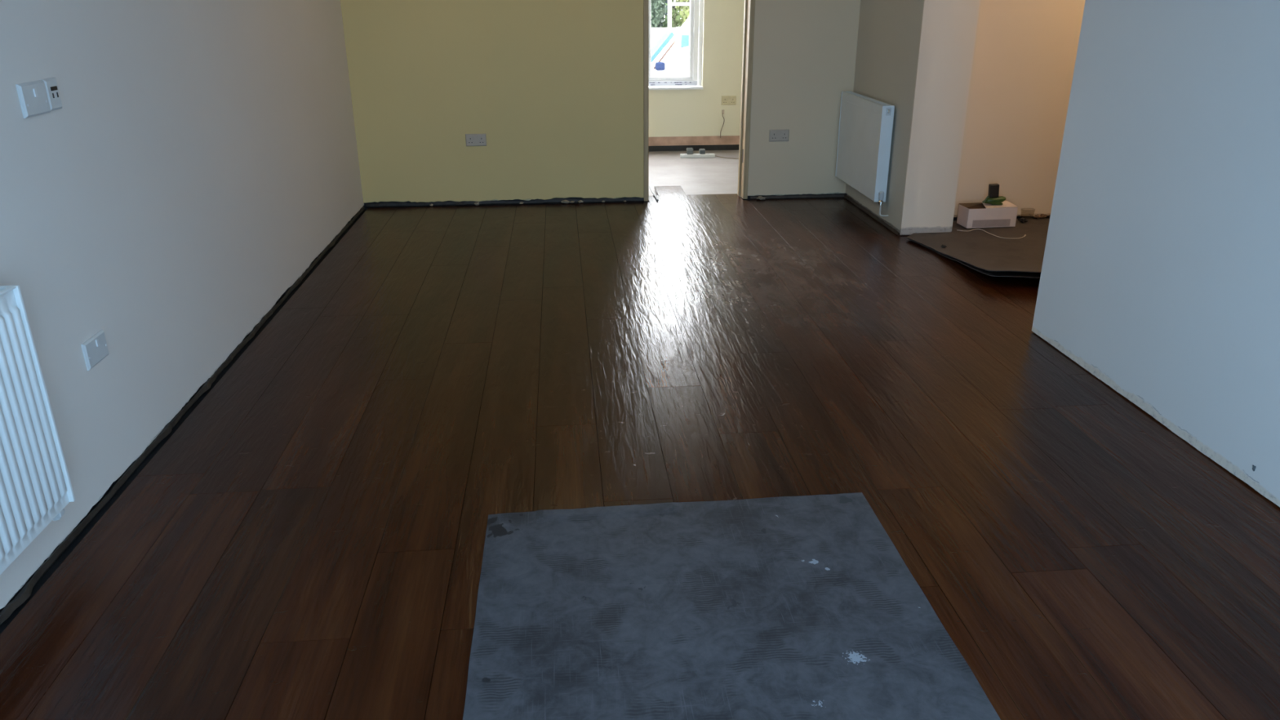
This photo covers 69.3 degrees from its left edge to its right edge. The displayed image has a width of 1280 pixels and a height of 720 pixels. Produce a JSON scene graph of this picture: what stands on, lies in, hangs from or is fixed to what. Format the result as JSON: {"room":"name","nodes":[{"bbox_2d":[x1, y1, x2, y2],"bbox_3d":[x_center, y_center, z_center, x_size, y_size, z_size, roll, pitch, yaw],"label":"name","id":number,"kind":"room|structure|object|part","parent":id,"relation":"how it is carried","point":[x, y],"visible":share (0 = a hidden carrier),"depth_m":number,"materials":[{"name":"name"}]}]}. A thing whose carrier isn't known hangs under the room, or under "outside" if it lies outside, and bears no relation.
{"room":"empty living room","nodes":[
{"label":"empty living room","id":0,"kind":"room"},
{"bbox_2d":[0,0,364,612],"bbox_3d":[-1.745,-0.706,2.530,0.163,2.450,8.500,-2,22,-4],"label":"wall","id":1,"kind":"structure","parent":0,"point":[197,157],"depth_m":3.26,"materials":[{"name":"paint"}]},
{"bbox_2d":[15,80,50,118],"bbox_3d":[-1.657,-0.715,2.536,0.014,0.088,0.132,-2,22,-4],"label":"switch plate","id":2,"kind":"object","parent":1,"relation":"attached to","point":[33,95],"visible":1,"depth_m":2.52,"materials":[{"name":"white plastic"}]},
{"bbox_2d":[0,284,75,574],"bbox_3d":[-1.523,0.334,1.838,0.099,0.643,1.203,-2,22,-4],"label":"radiator","id":3,"kind":"object","parent":1,"relation":"attached to","point":[36,487],"visible":1,"depth_m":2.28,"materials":[{"name":"white metal"}]},
{"bbox_2d":[0,285,16,296],"bbox_3d":[-1.511,0.039,1.719,0.070,0.007,1.176,-2,22,-4],"label":"grille","id":4,"kind":"object","parent":3,"relation":"attached to","point":[5,291],"depth_m":2.25,"materials":[{"name":"white metal"}]},
{"bbox_2d":[40,77,62,111],"bbox_3d":[-1.667,-0.755,2.630,0.010,0.086,0.069,-2,22,-4],"label":"outlet plate","id":5,"kind":"object","parent":1,"relation":"attached to","point":[51,84],"visible":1,"depth_m":2.62,"materials":[{"name":"white plastic"}]},
{"bbox_2d":[80,328,108,370],"bbox_3d":[-1.656,-0.032,2.822,0.012,0.084,0.134,-2,22,-4],"label":"switch plate","id":6,"kind":"object","parent":1,"relation":"attached to","point":[95,349],"visible":1,"depth_m":2.81,"materials":[{"name":"white plastic"}]},
{"bbox_2d":[0,206,364,625],"bbox_3d":[-1.749,-0.074,4.104,0.026,0.034,5.550,-2,22,-4],"label":"trim","id":7,"kind":"structure","parent":1,"relation":"attached to","point":[26,591],"depth_m":3.05,"materials":[{"name":"black plastic"}]},
{"bbox_2d":[340,0,860,208],"bbox_3d":[-0.135,-2.301,6.517,4.100,2.450,0.185,-2,22,-4],"label":"wall","id":8,"kind":"structure","parent":0,"point":[554,88],"depth_m":6.56,"materials":[{"name":"beige paint"}]},
{"bbox_2d":[465,133,486,146],"bbox_3d":[-1.170,-1.570,6.606,0.146,0.086,0.012,-2,22,-4],"label":"double socket","id":9,"kind":"object","parent":8,"relation":"attached to","point":[472,140],"visible":1,"depth_m":6.60,"materials":[{"name":"plastic"}]},
{"bbox_2d":[366,197,644,208],"bbox_3d":[-0.977,-1.150,6.784,2.017,0.044,0.023,-2,22,-4],"label":"trim","id":10,"kind":"structure","parent":8,"relation":"attached to","point":[466,203],"depth_m":6.78,"materials":[{"name":"black"}]},
{"bbox_2d":[643,0,755,200],"bbox_3d":[0.405,-2.178,6.620,0.776,2.039,0.218,-2,22,-4],"label":"door frame","id":11,"kind":"structure","parent":8,"relation":"in","point":[749,5],"depth_m":6.66,"materials":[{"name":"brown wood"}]},
{"bbox_2d":[768,128,789,142],"bbox_3d":[1.019,-1.643,6.778,0.146,0.086,0.012,-2,22,-4],"label":"double socket","id":12,"kind":"object","parent":8,"relation":"attached to","point":[774,135],"visible":1,"depth_m":6.78,"materials":[{"name":"plastic"}]},
{"bbox_2d":[750,194,844,199],"bbox_3d":[1.181,-1.221,6.955,0.715,0.034,0.017,-2,22,-4],"label":"trim","id":13,"kind":"structure","parent":8,"relation":"attached to","point":[830,196],"depth_m":6.95,"materials":[{"name":"black"}]},
{"bbox_2d":[0,150,1279,719],"bbox_3d":[1.273,-0.062,4.251,6.600,0.140,10.900,-2,22,-4],"label":"floor","id":14,"kind":"structure","parent":0,"point":[308,543],"depth_m":3.04,"materials":[{"name":"brown wood"}]},
{"bbox_2d":[560,200,569,203],"bbox_3d":[-0.547,-1.162,6.799,0.051,0.026,0.056,-12,25,-28],"label":"crumb","id":15,"kind":"object","parent":14,"relation":"on","point":[563,201],"visible":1,"depth_m":6.79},
{"bbox_2d":[648,186,657,200],"bbox_3d":[0.101,-1.282,7.109,0.017,0.017,0.530,-3,22,-6],"label":"metal rod","id":16,"kind":"object","parent":14,"relation":"on","point":[654,194],"visible":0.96,"depth_m":7.05,"materials":[{"name":"white metal"}]},
{"bbox_2d":[680,153,738,159],"bbox_3d":[0.943,-1.934,8.796,1.127,0.034,0.114,3,22,7],"label":"lead","id":17,"kind":"object","parent":14,"relation":"on","point":[682,155],"visible":0.73,"depth_m":8.81,"materials":[{"name":"white plastic"}]},
{"bbox_2d":[686,147,693,154],"bbox_3d":[0.474,-1.991,8.827,0.060,0.055,0.058,-2,22,-4],"label":"plug adaptor","id":18,"kind":"object","parent":17,"relation":"on","point":[689,150],"visible":1,"depth_m":8.80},
{"bbox_2d":[698,148,705,154],"bbox_3d":[0.594,-1.991,8.838,0.054,0.045,0.058,-2,22,-4],"label":"plug adaptor","id":19,"kind":"object","parent":17,"relation":"on","point":[702,151],"visible":1,"depth_m":8.81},
{"bbox_2d":[462,492,1000,719],"bbox_3d":[0.176,0.688,2.178,1.150,0.007,1.397,-2,22,-4],"label":"rug","id":20,"kind":"object","parent":14,"relation":"on","point":[802,607],"visible":1,"depth_m":2.29,"materials":[{"name":"fabric"}]},
{"bbox_2d":[755,195,765,199],"bbox_3d":[0.903,-1.206,6.904,0.071,0.029,0.063,7,23,17],"label":"lump","id":21,"kind":"object","parent":14,"relation":"on","point":[760,197],"visible":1,"depth_m":6.89,"materials":[{"name":"grey"}]},
{"bbox_2d":[908,239,1040,278],"bbox_3d":[2.732,-0.688,5.535,2.075,0.058,1.477,-2,22,-4],"label":"sheet","id":22,"kind":"object","parent":14,"relation":"on","point":[995,273],"visible":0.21,"depth_m":4.97,"materials":[{"name":"black plastic"}]},
{"bbox_2d":[906,217,1049,272],"bbox_3d":[2.719,-0.709,5.532,2.075,0.075,1.465,-2,22,-4],"label":"sheet","id":23,"kind":"object","parent":22,"relation":"on","point":[978,248],"visible":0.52,"depth_m":5.58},
{"bbox_2d":[956,200,1017,228],"bbox_3d":[2.252,-0.946,6.010,0.330,0.140,0.151,-3,22,-7],"label":"cardboard box","id":24,"kind":"object","parent":23,"relation":"on","point":[1005,215],"visible":0.98,"depth_m":5.95,"materials":[{"name":"white cardboard"}]},
{"bbox_2d":[966,203,985,208],"bbox_3d":[2.176,-0.973,5.996,0.134,0.064,0.085,-2,22,-4],"label":"card","id":25,"kind":"object","parent":24,"relation":"in","point":[981,206],"visible":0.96,"depth_m":6.01,"materials":[{"name":"brown cardboard"}]},
{"bbox_3d":[2.260,-0.880,5.956,0.255,0.046,0.002,-3,22,-7],"label":"printed panel","id":26,"kind":"part","parent":24,"relation":"part of","materials":[{"name":"grey cardboard"}]},
{"bbox_2d":[982,183,1005,204],"bbox_3d":[2.281,-1.067,5.958,0.144,0.132,0.052,-1,22,-1],"label":"power tool","id":27,"kind":"object","parent":24,"relation":"on","point":[993,198],"visible":1,"depth_m":5.95,"materials":[{"name":"green plastic"}]},
{"bbox_2d":[958,228,1026,239],"bbox_3d":[2.204,-0.799,5.824,0.395,0.010,0.139,16,27,34],"label":"cable","id":28,"kind":"object","parent":23,"relation":"on","point":[975,228],"visible":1,"depth_m":5.79,"materials":[{"name":"white plastic"}]},
{"bbox_2d":[1017,217,1027,222],"bbox_3d":[2.524,-0.923,6.105,0.069,0.033,0.052,-2,22,-4],"label":"lump","id":29,"kind":"object","parent":23,"relation":"on","point":[1022,220],"visible":1,"depth_m":6.09,"materials":[{"name":"black"}]},
{"bbox_2d":[1034,213,1040,218],"bbox_3d":[2.663,-0.963,6.203,0.045,0.030,0.045,9,24,23],"label":"rubble piece","id":30,"kind":"object","parent":23,"relation":"on","point":[1037,215],"visible":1,"depth_m":6.19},
{"bbox_2d":[1040,213,1047,217],"bbox_3d":[2.706,-0.967,6.215,0.044,0.029,0.045,-2,22,-4],"label":"rubble piece","id":31,"kind":"object","parent":23,"relation":"on","point":[1042,215],"visible":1,"depth_m":6.20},
{"bbox_2d":[648,135,739,146],"bbox_3d":[0.012,-2.181,9.204,4.800,0.088,0.134,-2,22,-4],"label":"strip","id":32,"kind":"object","parent":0,"point":[724,140],"depth_m":9.18,"materials":[{"name":"brown wood"}]},
{"bbox_2d":[648,144,739,151],"bbox_3d":[0.012,-2.102,9.238,4.800,0.084,0.130,-2,22,-4],"label":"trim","id":33,"kind":"structure","parent":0,"point":[717,147],"depth_m":9.21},
{"bbox_2d":[648,0,744,137],"bbox_3d":[0.008,-3.283,8.761,4.800,2.288,0.140,-2,22,-4],"label":"wall","id":34,"kind":"structure","parent":0,"point":[698,112],"depth_m":9.00,"materials":[{"name":"paint"}]},
{"bbox_2d":[648,0,702,89],"bbox_3d":[-0.257,-3.334,8.687,1.723,1.536,0.185,-2,22,-4],"label":"window","id":35,"kind":"structure","parent":34,"relation":"in","point":[694,79],"depth_m":8.94,"materials":[{"name":"white plastic"}]},
{"bbox_3d":[-0.252,-2.618,8.935,1.723,0.021,0.115,-2,22,-4],"label":"sill","id":36,"kind":"part","parent":35,"relation":"part of","materials":[{"name":"white plastic"}]},
{"bbox_2d":[720,109,724,137],"bbox_3d":[0.811,-2.328,9.129,0.039,0.270,0.019,-2,22,-4],"label":"hanging wire","id":37,"kind":"object","parent":34,"relation":"hanging from","point":[722,110],"visible":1,"depth_m":9.10,"materials":[{"name":"plastic"}]},
{"bbox_2d":[721,95,736,105],"bbox_3d":[0.869,-2.538,9.054,0.146,0.086,0.012,-2,22,-4],"label":"double socket","id":38,"kind":"object","parent":34,"relation":"attached to","point":[726,100],"visible":1,"depth_m":9.05,"materials":[{"name":"plastic"}]},
{"bbox_2d":[845,0,923,233],"bbox_3d":[1.754,-2.169,6.099,0.334,2.398,1.386,-2,22,-4],"label":"wall","id":39,"kind":"structure","parent":0,"point":[889,31],"depth_m":5.94,"materials":[{"name":"paint"}]},
{"bbox_2d":[835,91,894,216],"bbox_3d":[1.542,-1.437,6.374,0.096,0.705,0.948,-2,22,-4],"label":"radiator","id":40,"kind":"object","parent":39,"relation":"attached to","point":[865,122],"visible":1,"depth_m":6.21,"materials":[{"name":"white metal"}]},
{"bbox_3d":[1.500,-1.484,6.372,0.012,0.608,0.890,-2,22,-4],"label":"panel","id":41,"kind":"part","parent":40,"relation":"part of","materials":[{"name":"white metal"}]},
{"bbox_2d":[842,91,891,106],"bbox_3d":[1.530,-1.769,6.262,0.071,0.005,0.890,-2,22,-4],"label":"grille","id":42,"kind":"object","parent":40,"relation":"attached to","point":[868,101],"depth_m":6.27,"materials":[{"name":"white metal"}]},
{"bbox_2d":[844,194,898,235],"bbox_3d":[1.590,-1.014,6.428,0.015,0.037,1.180,-2,22,-4],"label":"trim","id":43,"kind":"structure","parent":39,"relation":"attached to","point":[847,197],"depth_m":6.35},
{"bbox_2d":[899,0,980,235],"bbox_3d":[1.813,-1.913,5.450,0.334,2.394,0.014,-2,22,-4],"label":"wall","id":44,"kind":"structure","parent":0,"point":[948,33],"depth_m":5.61,"materials":[{"name":"paint"}]},
{"bbox_2d":[953,0,1085,220],"bbox_3d":[3.112,-2.076,5.923,2.338,2.450,0.130,-2,22,-4],"label":"wall","id":45,"kind":"structure","parent":0,"point":[1024,55],"depth_m":5.95,"materials":[{"name":"paint"}]},
{"bbox_2d":[1031,0,1279,506],"bbox_3d":[2.065,-0.269,1.327,0.120,2.397,5.305,-2,22,-4],"label":"wall","id":46,"kind":"structure","parent":0,"point":[1160,277],"depth_m":3.18,"materials":[{"name":"paint"}]},
{"label":"outside","id":47,"kind":"structure","parent":0,"visible":0},
{"bbox_3d":[-2.941,-10.809,33.020,80.000,1.050,50.400,-2,22,-4],"label":"ground","id":48,"kind":"structure","parent":47,"visible":0},
{"bbox_2d":[650,0,667,27],"bbox_3d":[-0.201,-10.935,28.297,2.317,4.775,2.275,-2,22,-4],"label":"tree","id":49,"kind":"object","parent":48,"relation":"on","point":[658,7],"visible":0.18,"depth_m":28.02,"materials":[{"name":"green plant"}]},
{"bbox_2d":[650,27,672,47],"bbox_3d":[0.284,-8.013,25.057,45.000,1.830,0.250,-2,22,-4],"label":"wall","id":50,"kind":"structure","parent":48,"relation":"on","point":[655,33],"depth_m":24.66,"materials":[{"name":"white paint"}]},
{"bbox_2d":[662,0,682,27],"bbox_3d":[0.904,-12.119,30.875,3.414,5.059,3.249,-2,22,-4],"label":"tree","id":51,"kind":"object","parent":48,"relation":"on","point":[676,20],"visible":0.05,"depth_m":29.98,"materials":[{"name":"green plant"}]},
{"bbox_2d":[650,26,698,86],"bbox_3d":[2.033,-6.207,20.173,5.194,1.980,2.020,-2,22,-4],"label":"van","id":52,"kind":"object","parent":48,"relation":"on","point":[669,55],"visible":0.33,"depth_m":19.17,"materials":[{"name":"white paint"}]},
{"bbox_2d":[654,62,665,71],"bbox_3d":[0.412,-6.065,19.114,0.200,0.170,0.230,-2,22,-4],"label":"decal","id":53,"kind":"object","parent":52,"relation":"attached to","point":[659,66],"depth_m":19.02,"materials":[{"name":"blue plastic"}]},
{"bbox_3d":[0.504,-6.295,19.112,0.471,0.565,0.035,-2,22,-4],"label":"pillar trim","id":54,"kind":"part","parent":52,"relation":"part of","materials":[{"name":"white"}]},
{"bbox_2d":[667,0,689,27],"bbox_3d":[1.981,-9.398,25.654,2.430,3.850,0.090,-2,22,-4],"label":"frame","id":55,"kind":"object","parent":48,"relation":"on","point":[670,3],"visible":0.23,"depth_m":25.40,"materials":[{"name":"white plastic"}]},
{"bbox_2d":[680,17,689,26],"bbox_3d":[1.028,-8.891,25.418,1.234,1.342,0.040,-2,22,-4],"label":"leaning board","id":56,"kind":"object","parent":48,"relation":"on","point":[686,24],"visible":0.02,"depth_m":25.30,"materials":[{"name":"white"}]},
{"bbox_2d":[675,0,699,25],"bbox_3d":[2.252,-10.826,27.806,2.337,4.919,2.267,-2,22,-4],"label":"tree","id":57,"kind":"object","parent":48,"relation":"on","point":[685,13],"visible":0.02,"depth_m":27.88,"materials":[{"name":"green plant"}]}
]}

